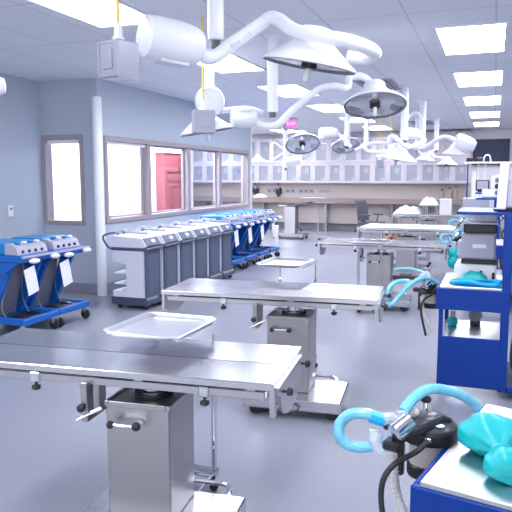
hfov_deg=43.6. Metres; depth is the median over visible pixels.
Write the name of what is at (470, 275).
pouch
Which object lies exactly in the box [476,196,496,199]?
shelf
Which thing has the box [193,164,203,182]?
upper cabinet
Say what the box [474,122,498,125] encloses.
diffuser
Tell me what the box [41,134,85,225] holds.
window
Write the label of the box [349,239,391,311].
stand
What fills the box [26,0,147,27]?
recessed light
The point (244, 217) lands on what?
trolley
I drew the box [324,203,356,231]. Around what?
panel
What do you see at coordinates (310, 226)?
baseboard
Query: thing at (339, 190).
wall panel
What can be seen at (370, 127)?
diffuser
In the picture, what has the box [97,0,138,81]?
box
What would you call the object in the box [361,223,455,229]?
pad
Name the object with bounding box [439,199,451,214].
box
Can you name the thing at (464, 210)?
shelf
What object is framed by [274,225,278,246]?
paper
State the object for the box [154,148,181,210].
tall cabinet
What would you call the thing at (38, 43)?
ceiling
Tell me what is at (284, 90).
recessed light
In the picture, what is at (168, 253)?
cart
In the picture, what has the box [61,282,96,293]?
baseboard
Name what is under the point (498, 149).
wall screen
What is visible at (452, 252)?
bag
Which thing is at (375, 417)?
breathing circuit
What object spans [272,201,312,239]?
exam table
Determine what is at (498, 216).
cart
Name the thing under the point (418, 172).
upper cabinet
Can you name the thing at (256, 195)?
cloth
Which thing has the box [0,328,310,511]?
table
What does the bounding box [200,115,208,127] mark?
socket
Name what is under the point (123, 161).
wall
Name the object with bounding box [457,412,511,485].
bag
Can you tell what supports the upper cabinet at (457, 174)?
attached to the wall at (491, 170)
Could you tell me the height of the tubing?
0.053 m
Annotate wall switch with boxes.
[7,205,13,216]
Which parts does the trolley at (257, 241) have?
sloping leg, sloping leg, frame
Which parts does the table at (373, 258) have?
plate, panel, rail, under frame, panel, plate, plate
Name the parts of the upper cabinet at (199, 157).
door, door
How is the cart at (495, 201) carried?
on the floor
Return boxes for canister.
[409,444,442,468]
[424,294,435,303]
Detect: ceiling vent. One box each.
[353,78,401,89]
[408,120,433,124]
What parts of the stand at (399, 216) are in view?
post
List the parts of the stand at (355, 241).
post, post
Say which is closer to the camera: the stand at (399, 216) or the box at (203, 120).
the box at (203, 120)
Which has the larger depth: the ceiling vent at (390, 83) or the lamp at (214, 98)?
the ceiling vent at (390, 83)
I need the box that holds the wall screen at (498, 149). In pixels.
[472,139,509,164]
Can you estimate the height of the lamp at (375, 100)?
0.859 m
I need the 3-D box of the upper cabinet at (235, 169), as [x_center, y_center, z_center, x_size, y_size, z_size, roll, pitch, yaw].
[-0.336,-2.581,19.969,0.887,0.590,0.355,3,7,20]
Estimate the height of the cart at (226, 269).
0.964 m
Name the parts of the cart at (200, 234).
panel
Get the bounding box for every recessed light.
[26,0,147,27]
[196,50,266,72]
[255,84,320,96]
[271,129,297,132]
[305,104,344,111]
[338,117,376,122]
[361,125,392,129]
[432,21,509,55]
[451,69,504,86]
[461,95,502,105]
[468,111,500,117]
[472,121,499,126]
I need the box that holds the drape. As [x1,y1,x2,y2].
[393,205,422,213]
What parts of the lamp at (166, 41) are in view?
arm, sterile handle, lamp glass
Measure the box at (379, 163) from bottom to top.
1.130 m
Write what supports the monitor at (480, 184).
on the cart at (498, 216)
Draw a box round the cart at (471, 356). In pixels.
[413,207,511,392]
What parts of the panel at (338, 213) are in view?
leg, panel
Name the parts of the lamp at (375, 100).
arm, lamp glass, sterile handle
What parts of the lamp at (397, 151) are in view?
arm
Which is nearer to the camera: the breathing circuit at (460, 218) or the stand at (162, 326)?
the stand at (162, 326)
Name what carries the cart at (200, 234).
on the floor
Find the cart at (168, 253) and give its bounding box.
[122,226,179,289]
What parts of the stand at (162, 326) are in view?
frame, post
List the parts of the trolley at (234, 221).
frame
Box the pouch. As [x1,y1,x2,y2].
[460,270,487,280]
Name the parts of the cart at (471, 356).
absorber frame, post, post, panel, post, rail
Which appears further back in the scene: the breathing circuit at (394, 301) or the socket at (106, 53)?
the breathing circuit at (394, 301)
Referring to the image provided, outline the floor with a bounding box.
[0,228,511,511]
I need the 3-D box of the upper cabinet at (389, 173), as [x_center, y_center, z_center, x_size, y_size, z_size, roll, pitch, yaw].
[3.822,-2.392,18.439,0.887,0.590,0.355,3,7,20]
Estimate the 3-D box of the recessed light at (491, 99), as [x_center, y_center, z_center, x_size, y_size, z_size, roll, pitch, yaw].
[3.876,-2.655,10.950,0.630,0.012,1.345,3,7,20]
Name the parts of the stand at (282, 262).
post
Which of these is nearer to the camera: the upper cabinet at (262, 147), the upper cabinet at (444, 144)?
the upper cabinet at (444, 144)
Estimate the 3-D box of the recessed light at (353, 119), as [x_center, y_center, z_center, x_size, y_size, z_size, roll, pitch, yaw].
[2.327,-3.102,14.568,0.630,0.012,1.345,3,7,20]
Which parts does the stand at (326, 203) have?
post, post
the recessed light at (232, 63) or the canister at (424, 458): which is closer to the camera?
the canister at (424, 458)
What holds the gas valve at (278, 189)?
attached to the wall panel at (339, 190)
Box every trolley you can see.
[0,238,59,328]
[11,234,90,327]
[200,214,247,271]
[215,213,259,267]
[229,211,271,261]
[242,209,281,257]
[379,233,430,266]
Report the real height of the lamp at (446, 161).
1.132 m
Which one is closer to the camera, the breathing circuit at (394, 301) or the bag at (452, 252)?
the breathing circuit at (394, 301)
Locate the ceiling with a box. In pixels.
[0,0,511,134]
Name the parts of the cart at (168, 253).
panel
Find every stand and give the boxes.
[102,312,218,491]
[255,257,317,367]
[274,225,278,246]
[315,202,332,239]
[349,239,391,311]
[398,215,421,266]
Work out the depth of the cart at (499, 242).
7.55 m
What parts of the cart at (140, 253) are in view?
push handle, panel, panel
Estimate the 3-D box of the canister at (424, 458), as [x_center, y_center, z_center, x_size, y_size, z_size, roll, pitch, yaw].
[0.531,0.601,1.981,0.111,0.078,0.111,5,8,33]
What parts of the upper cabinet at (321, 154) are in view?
door, door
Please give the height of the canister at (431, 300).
0.078 m
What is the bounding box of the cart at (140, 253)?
[102,229,162,309]
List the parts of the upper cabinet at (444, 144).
door, door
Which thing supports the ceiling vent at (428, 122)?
in the ceiling
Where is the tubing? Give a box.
[449,278,501,286]
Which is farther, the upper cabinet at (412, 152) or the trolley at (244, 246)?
the upper cabinet at (412, 152)
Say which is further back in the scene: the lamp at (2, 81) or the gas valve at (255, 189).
the gas valve at (255, 189)
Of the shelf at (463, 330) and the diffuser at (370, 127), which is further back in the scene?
the diffuser at (370, 127)
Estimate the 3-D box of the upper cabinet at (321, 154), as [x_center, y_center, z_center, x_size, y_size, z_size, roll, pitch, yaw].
[1.772,-3.143,19.112,0.887,0.725,0.355,3,7,20]
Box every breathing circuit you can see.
[333,383,481,452]
[385,267,438,307]
[440,229,463,243]
[448,216,466,226]
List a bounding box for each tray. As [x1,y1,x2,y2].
[102,312,215,342]
[255,257,315,268]
[315,202,332,203]
[349,239,391,245]
[398,215,421,217]
[462,219,498,224]
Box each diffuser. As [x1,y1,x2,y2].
[369,126,389,129]
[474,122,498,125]
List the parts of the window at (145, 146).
blind rail, sash, sash, sash, sash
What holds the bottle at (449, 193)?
on the countertop
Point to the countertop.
(410, 201)
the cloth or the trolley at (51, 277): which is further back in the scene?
the cloth
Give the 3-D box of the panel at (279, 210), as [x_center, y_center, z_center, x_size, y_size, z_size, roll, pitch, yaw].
[0.720,-1.219,19.530,0.955,0.835,0.430,3,7,20]
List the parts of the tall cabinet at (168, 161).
door panel, door panel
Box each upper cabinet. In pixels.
[193,151,212,163]
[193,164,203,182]
[204,164,229,182]
[222,153,240,163]
[230,164,256,182]
[252,139,271,163]
[257,163,283,182]
[272,139,299,162]
[284,163,312,182]
[300,139,328,162]
[313,163,341,182]
[328,137,358,162]
[342,163,372,182]
[358,137,389,162]
[372,162,403,182]
[389,136,421,162]
[403,162,435,182]
[421,131,470,161]
[436,162,469,183]
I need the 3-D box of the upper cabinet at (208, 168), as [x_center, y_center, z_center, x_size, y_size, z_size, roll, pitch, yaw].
[-1.168,-2.619,20.274,0.887,0.590,0.355,3,7,20]
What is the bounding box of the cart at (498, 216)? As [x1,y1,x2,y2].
[454,192,503,269]
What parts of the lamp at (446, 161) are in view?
arm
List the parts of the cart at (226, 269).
panel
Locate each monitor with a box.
[476,180,489,191]
[493,163,511,210]
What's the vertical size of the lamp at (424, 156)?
1.005 m
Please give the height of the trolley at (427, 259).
0.550 m
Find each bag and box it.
[447,241,458,268]
[447,310,457,326]
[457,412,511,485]
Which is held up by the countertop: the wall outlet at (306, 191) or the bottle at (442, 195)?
the bottle at (442, 195)
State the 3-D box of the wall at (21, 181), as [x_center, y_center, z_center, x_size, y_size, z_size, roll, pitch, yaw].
[-4.822,-0.365,4.184,0.120,2.900,10.520,3,7,20]
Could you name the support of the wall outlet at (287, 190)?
attached to the wall panel at (339, 190)
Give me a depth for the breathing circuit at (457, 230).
7.83 m
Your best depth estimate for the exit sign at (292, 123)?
12.67 m
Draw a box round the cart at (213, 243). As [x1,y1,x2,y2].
[175,219,222,278]
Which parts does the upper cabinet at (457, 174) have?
door, door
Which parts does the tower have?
post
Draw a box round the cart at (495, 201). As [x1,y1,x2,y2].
[489,188,504,238]
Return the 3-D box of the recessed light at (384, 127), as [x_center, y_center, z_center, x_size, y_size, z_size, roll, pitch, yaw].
[3.234,-3.402,16.997,0.630,0.012,1.345,3,7,20]
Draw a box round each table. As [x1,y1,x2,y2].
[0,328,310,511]
[158,278,390,420]
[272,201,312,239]
[315,238,450,311]
[354,225,457,277]
[390,213,461,251]
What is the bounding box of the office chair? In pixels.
[354,200,385,238]
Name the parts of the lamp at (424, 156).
arm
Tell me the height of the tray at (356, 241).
0.035 m
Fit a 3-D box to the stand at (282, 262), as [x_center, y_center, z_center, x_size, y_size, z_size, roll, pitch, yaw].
[0.257,0.500,5.232,0.412,0.925,0.488,3,7,20]
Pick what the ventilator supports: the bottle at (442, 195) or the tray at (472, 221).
the tray at (472, 221)
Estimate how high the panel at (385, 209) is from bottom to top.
0.835 m
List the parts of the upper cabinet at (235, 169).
door, door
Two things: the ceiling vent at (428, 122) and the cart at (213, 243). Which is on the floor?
the cart at (213, 243)
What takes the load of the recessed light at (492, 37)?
in the ceiling
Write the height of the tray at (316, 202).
0.035 m
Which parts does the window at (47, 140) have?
blind rail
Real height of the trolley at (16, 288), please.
0.960 m
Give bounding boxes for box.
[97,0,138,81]
[191,17,215,133]
[375,118,383,167]
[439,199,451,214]
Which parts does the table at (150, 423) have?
clamp knob, tilt lever, crank handle, rail, under frame, panel, panel, plate, clamp knob, plate, star knob, star knob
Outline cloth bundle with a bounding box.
[420,197,437,204]
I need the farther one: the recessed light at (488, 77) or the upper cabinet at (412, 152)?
the upper cabinet at (412, 152)
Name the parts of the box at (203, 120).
cord, plate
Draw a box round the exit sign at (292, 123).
[284,117,297,129]
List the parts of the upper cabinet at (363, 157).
door, door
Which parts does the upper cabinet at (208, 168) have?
door, door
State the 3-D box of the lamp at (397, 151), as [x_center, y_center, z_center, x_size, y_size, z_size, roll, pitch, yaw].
[2.034,-1.879,9.284,0.963,1.145,0.592,-7,10,-44]
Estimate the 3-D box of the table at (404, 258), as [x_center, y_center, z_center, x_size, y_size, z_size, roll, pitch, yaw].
[2.405,-0.051,10.211,1.636,0.800,0.692,2,7,19]
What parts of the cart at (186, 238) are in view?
panel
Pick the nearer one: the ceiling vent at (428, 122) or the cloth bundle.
the cloth bundle
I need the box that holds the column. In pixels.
[91,96,106,295]
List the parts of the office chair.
backrest, seat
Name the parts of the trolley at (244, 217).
sloping leg, sloping leg, frame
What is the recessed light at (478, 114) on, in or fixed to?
in the ceiling
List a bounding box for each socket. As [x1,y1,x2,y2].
[102,48,111,69]
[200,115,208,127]
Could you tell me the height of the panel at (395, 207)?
0.835 m
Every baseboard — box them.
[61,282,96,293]
[269,222,361,230]
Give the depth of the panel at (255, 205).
19.94 m
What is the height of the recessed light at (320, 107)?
0.012 m
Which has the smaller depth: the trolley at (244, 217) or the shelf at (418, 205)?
the trolley at (244, 217)
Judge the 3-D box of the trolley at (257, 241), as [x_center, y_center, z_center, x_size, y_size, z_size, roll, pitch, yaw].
[0.081,-0.446,12.756,0.795,0.960,0.544,3,7,20]
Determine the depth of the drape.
13.90 m
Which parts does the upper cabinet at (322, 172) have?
door, door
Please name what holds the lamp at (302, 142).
hanging from the ceiling
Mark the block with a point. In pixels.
(486, 193)
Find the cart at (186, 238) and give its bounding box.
[141,224,195,283]
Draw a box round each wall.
[0,73,44,238]
[39,78,106,283]
[52,144,192,219]
[102,80,251,282]
[252,129,511,225]
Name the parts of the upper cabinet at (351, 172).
door, door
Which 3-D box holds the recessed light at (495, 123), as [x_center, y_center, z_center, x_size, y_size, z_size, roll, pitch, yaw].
[5.684,-3.253,15.789,0.630,0.012,1.345,3,7,20]
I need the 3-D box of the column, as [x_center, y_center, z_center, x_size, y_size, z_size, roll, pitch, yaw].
[-2.097,-0.781,8.569,0.131,2.650,0.131,3,7,20]
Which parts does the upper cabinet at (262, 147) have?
door, door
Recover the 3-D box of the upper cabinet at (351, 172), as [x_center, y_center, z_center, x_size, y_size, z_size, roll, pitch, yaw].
[2.991,-2.430,18.745,0.887,0.590,0.355,3,7,20]
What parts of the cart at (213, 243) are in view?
panel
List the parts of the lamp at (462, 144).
arm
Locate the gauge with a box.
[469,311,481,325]
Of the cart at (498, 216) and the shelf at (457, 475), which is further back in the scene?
the cart at (498, 216)
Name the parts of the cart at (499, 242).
post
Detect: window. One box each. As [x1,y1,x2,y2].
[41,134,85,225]
[103,135,248,223]
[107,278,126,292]
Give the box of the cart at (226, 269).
[189,218,233,278]
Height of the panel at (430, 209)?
0.835 m
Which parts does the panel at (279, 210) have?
leg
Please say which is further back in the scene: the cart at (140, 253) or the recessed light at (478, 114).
the recessed light at (478, 114)
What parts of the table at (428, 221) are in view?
panel, rail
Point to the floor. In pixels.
(51, 461)
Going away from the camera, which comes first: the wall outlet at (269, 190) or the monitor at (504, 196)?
the monitor at (504, 196)
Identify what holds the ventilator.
on the cart at (471, 356)
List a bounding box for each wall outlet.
[267,188,275,192]
[285,188,294,192]
[299,189,313,193]
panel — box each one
[193,182,470,198]
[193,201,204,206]
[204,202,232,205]
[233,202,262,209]
[263,202,292,221]
[293,203,324,222]
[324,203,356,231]
[357,204,391,227]
[391,204,426,224]
[426,205,462,226]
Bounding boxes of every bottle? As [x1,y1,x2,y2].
[439,189,444,198]
[447,187,451,198]
[453,186,457,199]
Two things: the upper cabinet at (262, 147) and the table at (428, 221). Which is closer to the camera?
the table at (428, 221)
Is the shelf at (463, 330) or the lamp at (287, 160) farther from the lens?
the lamp at (287, 160)
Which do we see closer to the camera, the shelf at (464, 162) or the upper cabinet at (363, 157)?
the shelf at (464, 162)
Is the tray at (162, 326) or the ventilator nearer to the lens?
the tray at (162, 326)
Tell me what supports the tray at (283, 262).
on the stand at (282, 262)
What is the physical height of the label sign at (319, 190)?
0.120 m
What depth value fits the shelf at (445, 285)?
4.65 m
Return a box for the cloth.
[253,194,266,196]
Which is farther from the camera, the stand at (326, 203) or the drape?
the stand at (326, 203)
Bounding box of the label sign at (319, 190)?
[318,189,331,192]
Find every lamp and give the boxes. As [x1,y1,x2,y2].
[0,77,5,94]
[136,0,381,81]
[180,64,262,140]
[230,34,406,129]
[252,125,300,169]
[285,100,351,153]
[332,119,369,153]
[362,85,425,165]
[406,99,476,157]
[414,116,434,162]
[427,118,457,168]
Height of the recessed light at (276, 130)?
0.012 m
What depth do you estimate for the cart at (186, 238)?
8.65 m
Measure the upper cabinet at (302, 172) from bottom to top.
0.590 m
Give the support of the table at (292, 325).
on the floor
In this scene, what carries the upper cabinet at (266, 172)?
attached to the wall at (491, 170)
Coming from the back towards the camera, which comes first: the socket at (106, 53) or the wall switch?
the wall switch
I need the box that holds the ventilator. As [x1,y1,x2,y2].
[454,215,498,279]
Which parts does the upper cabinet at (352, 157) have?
door, door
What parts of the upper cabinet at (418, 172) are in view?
door, door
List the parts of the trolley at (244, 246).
sloping leg, sloping leg, frame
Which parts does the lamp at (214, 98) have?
arm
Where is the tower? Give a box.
[460,154,511,258]
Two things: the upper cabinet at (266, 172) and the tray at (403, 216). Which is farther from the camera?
the upper cabinet at (266, 172)
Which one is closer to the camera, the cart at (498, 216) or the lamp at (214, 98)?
the lamp at (214, 98)
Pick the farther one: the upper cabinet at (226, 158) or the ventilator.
the upper cabinet at (226, 158)
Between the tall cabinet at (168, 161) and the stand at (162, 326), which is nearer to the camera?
the stand at (162, 326)
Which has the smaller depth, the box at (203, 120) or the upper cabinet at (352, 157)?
the box at (203, 120)
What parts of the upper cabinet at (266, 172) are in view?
door, door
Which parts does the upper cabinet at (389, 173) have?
door, door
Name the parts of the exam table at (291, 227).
plate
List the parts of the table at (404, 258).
plate, panel, rail, plate, under frame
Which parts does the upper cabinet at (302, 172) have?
door, door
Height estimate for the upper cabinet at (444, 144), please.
0.825 m
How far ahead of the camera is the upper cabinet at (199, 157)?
20.35 m
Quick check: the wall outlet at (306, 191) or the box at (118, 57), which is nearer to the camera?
the box at (118, 57)
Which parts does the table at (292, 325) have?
plate, tilt lever, rail, panel, under frame, panel, plate, plate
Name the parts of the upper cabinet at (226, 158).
door, door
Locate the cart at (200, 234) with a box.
[158,221,209,278]
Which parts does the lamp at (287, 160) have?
arm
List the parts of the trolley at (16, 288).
sloping leg, sloping leg, frame, rail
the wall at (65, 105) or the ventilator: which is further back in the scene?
the wall at (65, 105)
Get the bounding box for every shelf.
[418,205,438,214]
[420,404,511,510]
[440,273,501,290]
[442,319,499,339]
[457,207,511,214]
[464,162,511,163]
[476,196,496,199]
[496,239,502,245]
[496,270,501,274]
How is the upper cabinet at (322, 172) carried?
attached to the wall at (491, 170)
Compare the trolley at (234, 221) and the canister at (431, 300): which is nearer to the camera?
the canister at (431, 300)
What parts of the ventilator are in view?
name plate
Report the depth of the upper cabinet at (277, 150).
19.54 m
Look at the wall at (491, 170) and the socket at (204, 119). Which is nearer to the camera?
the socket at (204, 119)
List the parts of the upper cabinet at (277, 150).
door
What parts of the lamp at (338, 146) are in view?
lamp glass, arm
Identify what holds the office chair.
on the floor
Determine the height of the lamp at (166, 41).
0.720 m
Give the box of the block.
[482,176,498,197]
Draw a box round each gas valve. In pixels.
[253,183,258,195]
[276,183,281,196]
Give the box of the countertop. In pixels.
[193,196,462,204]
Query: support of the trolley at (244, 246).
on the floor
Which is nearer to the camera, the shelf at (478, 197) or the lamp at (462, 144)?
the shelf at (478, 197)
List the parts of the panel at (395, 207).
leg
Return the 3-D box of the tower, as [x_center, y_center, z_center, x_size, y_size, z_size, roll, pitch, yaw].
[4.196,-0.865,11.678,0.800,1.955,0.450,3,7,20]
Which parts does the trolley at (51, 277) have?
sloping leg, frame, sloping leg, rail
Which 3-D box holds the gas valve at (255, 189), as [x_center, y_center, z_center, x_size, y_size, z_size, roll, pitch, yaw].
[-0.010,-2.087,20.010,0.180,0.440,0.160,3,7,20]
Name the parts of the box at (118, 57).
plate, cord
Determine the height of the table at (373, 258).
0.800 m
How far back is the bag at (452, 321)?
5.09 m
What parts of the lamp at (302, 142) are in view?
lamp glass, arm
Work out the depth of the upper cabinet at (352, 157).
18.81 m
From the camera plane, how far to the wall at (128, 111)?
9.89 m
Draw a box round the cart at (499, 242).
[448,196,511,308]
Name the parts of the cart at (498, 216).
post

